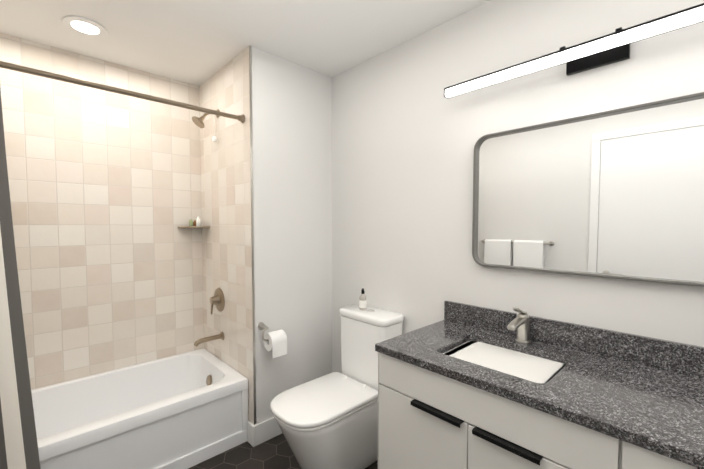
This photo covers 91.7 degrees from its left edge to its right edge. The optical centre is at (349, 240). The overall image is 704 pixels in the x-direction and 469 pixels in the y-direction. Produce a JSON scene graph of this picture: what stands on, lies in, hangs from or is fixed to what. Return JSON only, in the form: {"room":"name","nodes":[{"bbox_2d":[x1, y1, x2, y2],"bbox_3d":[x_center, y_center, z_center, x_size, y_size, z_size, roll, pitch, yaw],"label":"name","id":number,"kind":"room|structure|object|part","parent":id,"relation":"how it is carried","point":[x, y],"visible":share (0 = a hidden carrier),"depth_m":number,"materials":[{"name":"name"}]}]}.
{"room":"bathroom","nodes":[
{"label":"bathroom","id":0,"kind":"room"},
{"bbox_2d":[0,32,203,389],"bbox_3d":[-1.718,0.058,2.217,1.472,2.440,0.100,-2,4,-43],"label":"wall tile","id":1,"kind":"structure","parent":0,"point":[105,191],"depth_m":2.22,"materials":[{"name":"beige tile"}]},
{"bbox_2d":[0,0,489,85],"bbox_3d":[-0.198,-1.159,1.006,2.300,0.100,3.867,-2,4,-43],"label":"ceiling","id":2,"kind":"structure","parent":0,"point":[197,42],"depth_m":1.85,"materials":[{"name":"paint"}]},
{"bbox_2d":[62,15,107,37],"bbox_3d":[-1.417,-1.141,1.832,0.196,0.010,0.196,-2,4,-43],"label":"recessed light","id":3,"kind":"object","parent":2,"relation":"in","point":[68,20],"depth_m":1.82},
{"bbox_3d":[-1.417,-1.140,1.832,0.122,0.008,0.122,-2,4,-43],"label":"recessed ceiling light lens","id":4,"kind":"part","parent":3,"relation":"part of","materials":[{"name":"white plastic"}]},
{"bbox_2d":[188,433,377,468],"bbox_3d":[-0.198,1.378,1.119,2.300,0.100,3.867,-2,4,-43],"label":"floor","id":5,"kind":"structure","parent":0,"point":[274,453],"depth_m":2.02,"materials":[{"name":"tile"}]},
{"bbox_2d":[31,348,248,468],"bbox_3d":[-1.430,1.089,1.948,1.456,0.405,0.749,-2,4,-43],"label":"tub","id":6,"kind":"object","parent":5,"relation":"on","point":[187,410],"visible":0.9,"depth_m":2.02,"materials":[{"name":"ceramic"}]},
{"bbox_2d":[247,421,254,446],"bbox_3d":[-0.619,1.217,2.147,0.015,0.130,0.079,-2,4,-43],"label":"baseboard return","id":7,"kind":"object","parent":5,"relation":"on","point":[251,432],"visible":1,"depth_m":2.13,"materials":[{"name":"white paint"}]},
{"bbox_2d":[270,304,403,468],"bbox_3d":[-0.073,0.866,1.939,0.762,0.851,0.400,-2,4,-43],"label":"toilet","id":8,"kind":"object","parent":5,"relation":"on","point":[329,421],"visible":0.92,"depth_m":1.85,"materials":[{"name":"ceramic"}]},
{"bbox_3d":[-0.152,0.862,1.864,0.545,0.026,0.390,-2,4,-43],"label":"lid","id":9,"kind":"part","parent":8,"relation":"part of","materials":[{"name":"plastic"}]},
{"bbox_3d":[-0.157,0.885,1.860,0.519,0.017,0.382,-2,4,-43],"label":"seat","id":10,"kind":"part","parent":8,"relation":"part of","materials":[{"name":"plastic"}]},
{"bbox_2d":[359,288,365,309],"bbox_3d":[0.082,0.369,2.145,0.045,0.132,0.045,-2,4,-43],"label":"soap bottle","id":11,"kind":"object","parent":8,"relation":"on","point":[362,301],"visible":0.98,"depth_m":2.13,"materials":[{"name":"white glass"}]},
{"bbox_3d":[0.127,0.689,2.119,0.202,0.418,0.388,-2,4,-43],"label":"tank","id":12,"kind":"part","parent":8,"relation":"part of","materials":[{"name":"ceramic"}]},
{"bbox_2d":[375,349,703,468],"bbox_3d":[0.876,0.910,1.066,0.577,0.840,1.641,-2,4,-43],"label":"bathroom vanity","id":13,"kind":"object","parent":5,"relation":"on","point":[463,386],"depth_m":1.14,"materials":[{"name":"paint"}]},
{"bbox_3d":[0.270,0.919,1.337,0.018,0.592,0.404,-2,4,-43],"label":"door","id":14,"kind":"part","parent":13,"relation":"part of","materials":[{"name":"paint"}]},
{"bbox_3d":[0.305,0.631,1.241,0.003,0.014,0.207,-2,4,-43],"label":"handle","id":15,"kind":"part","parent":13,"relation":"part of","materials":[{"name":"black metal"}]},
{"bbox_3d":[0.318,0.625,1.253,0.032,0.003,0.207,-2,4,-43],"label":"handle","id":16,"kind":"part","parent":13,"relation":"part of","materials":[{"name":"black metal"}]},
{"bbox_3d":[0.477,0.639,1.060,0.003,0.014,0.207,-2,4,-43],"label":"handle","id":17,"kind":"part","parent":13,"relation":"part of","materials":[{"name":"black metal"}]},
{"bbox_3d":[0.489,0.633,1.071,0.032,0.003,0.207,-2,4,-43],"label":"handle","id":18,"kind":"part","parent":13,"relation":"part of","materials":[{"name":"black metal"}]},
{"bbox_3d":[0.550,0.932,1.040,0.018,0.592,0.404,-2,4,-43],"label":"door","id":19,"kind":"part","parent":13,"relation":"part of","materials":[{"name":"paint"}]},
{"bbox_2d":[375,321,703,464],"bbox_3d":[0.879,0.475,1.052,0.568,0.030,1.650,-2,4,-43],"label":"countertop","id":20,"kind":"structure","parent":13,"relation":"on","point":[661,408],"depth_m":1.06,"materials":[{"name":"grey stone"}]},
{"bbox_2d":[423,333,594,392],"bbox_3d":[0.594,0.542,1.343,0.380,0.154,0.610,-2,4,-43],"label":"sink","id":21,"kind":"object","parent":20,"relation":"in","point":[555,372],"depth_m":1.35,"materials":[{"name":"white ceramic"}]},
{"bbox_2d":[507,307,534,344],"bbox_3d":[0.716,0.361,1.450,0.164,0.161,0.060,-2,4,-43],"label":"faucet","id":22,"kind":"object","parent":20,"relation":"on","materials":[{"name":"silver metal"}]},
{"bbox_3d":[0.856,0.578,0.699,0.018,0.135,0.472,-2,4,-43],"label":"drawer","id":23,"kind":"part","parent":13,"relation":"part of","materials":[{"name":"paint"}]},
{"bbox_2d":[252,47,331,423],"bbox_3d":[-0.638,0.038,2.674,0.728,2.440,0.917,-2,4,-43],"label":"wall","id":24,"kind":"structure","parent":0,"point":[292,144],"depth_m":2.27,"materials":[{"name":"paint"}]},
{"bbox_2d":[199,46,253,424],"bbox_3d":[-0.873,0.051,2.384,0.012,2.440,0.815,-2,4,-43],"label":"wall tiles","id":25,"kind":"structure","parent":24,"relation":"attached to","point":[225,207],"depth_m":2.31,"materials":[{"name":"beige tile"}]},
{"bbox_2d":[178,226,209,227],"bbox_3d":[-1.161,-0.096,2.546,0.175,0.012,0.175,-2,4,-43],"label":"corner shelf","id":26,"kind":"object","parent":25,"relation":"attached to","point":[193,226],"visible":1,"depth_m":2.50,"materials":[{"name":"beige metal"}]},
{"bbox_2d":[196,216,200,225],"bbox_3d":[-1.142,-0.142,2.580,0.033,0.075,0.034,-2,4,-43],"label":"bottle","id":27,"kind":"object","parent":26,"relation":"on","point":[198,221],"visible":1,"depth_m":2.57,"materials":[{"name":"white plastic"}]},
{"bbox_2d":[192,109,218,141],"bbox_3d":[-0.980,-0.792,2.323,0.174,0.228,0.094,-2,4,-43],"label":"shower head","id":28,"kind":"object","parent":25,"relation":"attached to","point":[198,121],"visible":0.81,"depth_m":2.30},
{"bbox_2d":[194,332,223,346],"bbox_3d":[-0.981,0.689,2.373,0.198,0.064,0.060,-2,4,-43],"label":"tub spout","id":29,"kind":"object","parent":25,"relation":"attached to","point":[209,338],"visible":1,"depth_m":2.37,"materials":[{"name":"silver metal"}]},
{"bbox_2d":[210,288,224,313],"bbox_3d":[-0.961,0.434,2.437,0.066,0.180,0.170,-2,4,-43],"label":"tub valve","id":30,"kind":"object","parent":25,"relation":"attached to","point":[217,299],"visible":0.96,"depth_m":2.42,"materials":[{"name":"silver metal"}]},
{"bbox_2d":[249,45,255,424],"bbox_3d":[-0.593,0.004,2.084,0.015,2.320,0.007,-2,4,-43],"label":"trim","id":31,"kind":"structure","parent":24,"relation":"attached to","point":[252,232],"depth_m":2.08,"materials":[{"name":"silver metal"}]},
{"bbox_2d":[254,417,281,445],"bbox_3d":[-0.359,1.208,2.347,0.639,0.130,0.014,-2,4,-43],"label":"baseboard","id":32,"kind":"structure","parent":24,"relation":"attached to","point":[267,429],"depth_m":2.18,"materials":[{"name":"white paint"}]},
{"bbox_2d":[258,322,286,357],"bbox_3d":[-0.476,0.611,2.128,0.166,0.190,0.134,-2,4,-43],"label":"toilet paper","id":33,"kind":"object","parent":24,"relation":"attached to","point":[275,342],"visible":1,"depth_m":2.09,"materials":[{"name":"white paper"}]},
{"bbox_3d":[-0.529,0.538,2.112,0.044,0.044,0.078,-2,4,-43],"label":"post","id":34,"kind":"part","parent":33,"relation":"part of","materials":[{"name":"silver metal"}]},
{"bbox_3d":[-0.469,0.573,2.119,0.166,0.082,0.014,-2,4,-43],"label":"arm","id":35,"kind":"part","parent":33,"relation":"part of"},
{"bbox_2d":[332,0,703,372],"bbox_3d":[0.910,0.090,1.490,0.100,2.440,2.970,-2,4,-43],"label":"wall","id":36,"kind":"structure","parent":0,"point":[406,134],"depth_m":1.74,"materials":[{"name":"paint"}]},
{"bbox_2d":[443,301,703,376],"bbox_3d":[1.078,0.402,1.236,0.020,0.100,1.650,-2,4,-43],"label":"backsplash","id":37,"kind":"structure","parent":36,"relation":"attached to","point":[664,354],"depth_m":1.33,"materials":[{"name":"grey stone"}]},
{"bbox_2d":[444,3,703,97],"bbox_3d":[0.892,-0.711,1.300,0.135,0.086,1.124,-2,4,-43],"label":"sconce","id":38,"kind":"object","parent":36,"relation":"attached to","point":[611,48],"visible":1,"depth_m":1.27,"materials":[{"name":"white"}]},
{"bbox_3d":[0.953,-0.712,1.319,0.020,0.086,0.200,-2,4,-43],"label":"plate","id":39,"kind":"part","parent":38,"relation":"part of","materials":[{"name":"black metal"}]},
{"bbox_2d":[472,92,703,286],"bbox_3d":[0.946,-0.173,1.343,0.030,0.630,0.965,-2,4,-43],"label":"mirror","id":40,"kind":"object","parent":36,"relation":"attached to","point":[617,193],"visible":0.96,"depth_m":1.32,"materials":[{"name":"silver metal"}]},
{"bbox_3d":[-2.003,0.096,1.374,0.100,2.440,0.937,-2,4,-43],"label":"wall tile","id":41,"kind":"structure","parent":0,"visible":0},
{"bbox_2d":[0,61,244,468],"bbox_3d":[-1.126,0.243,1.587,1.458,1.987,0.270,-2,4,-43],"label":"shower curtain","id":42,"kind":"object","parent":41,"relation":"attached to","point":[18,443],"visible":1,"depth_m":1.38,"materials":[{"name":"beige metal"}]},
{"bbox_3d":[-1.190,-0.726,1.612,1.436,0.025,0.025,-2,4,-43],"label":"rod","id":43,"kind":"part","parent":42,"relation":"part of","materials":[{"name":"beige metal"}]}
]}

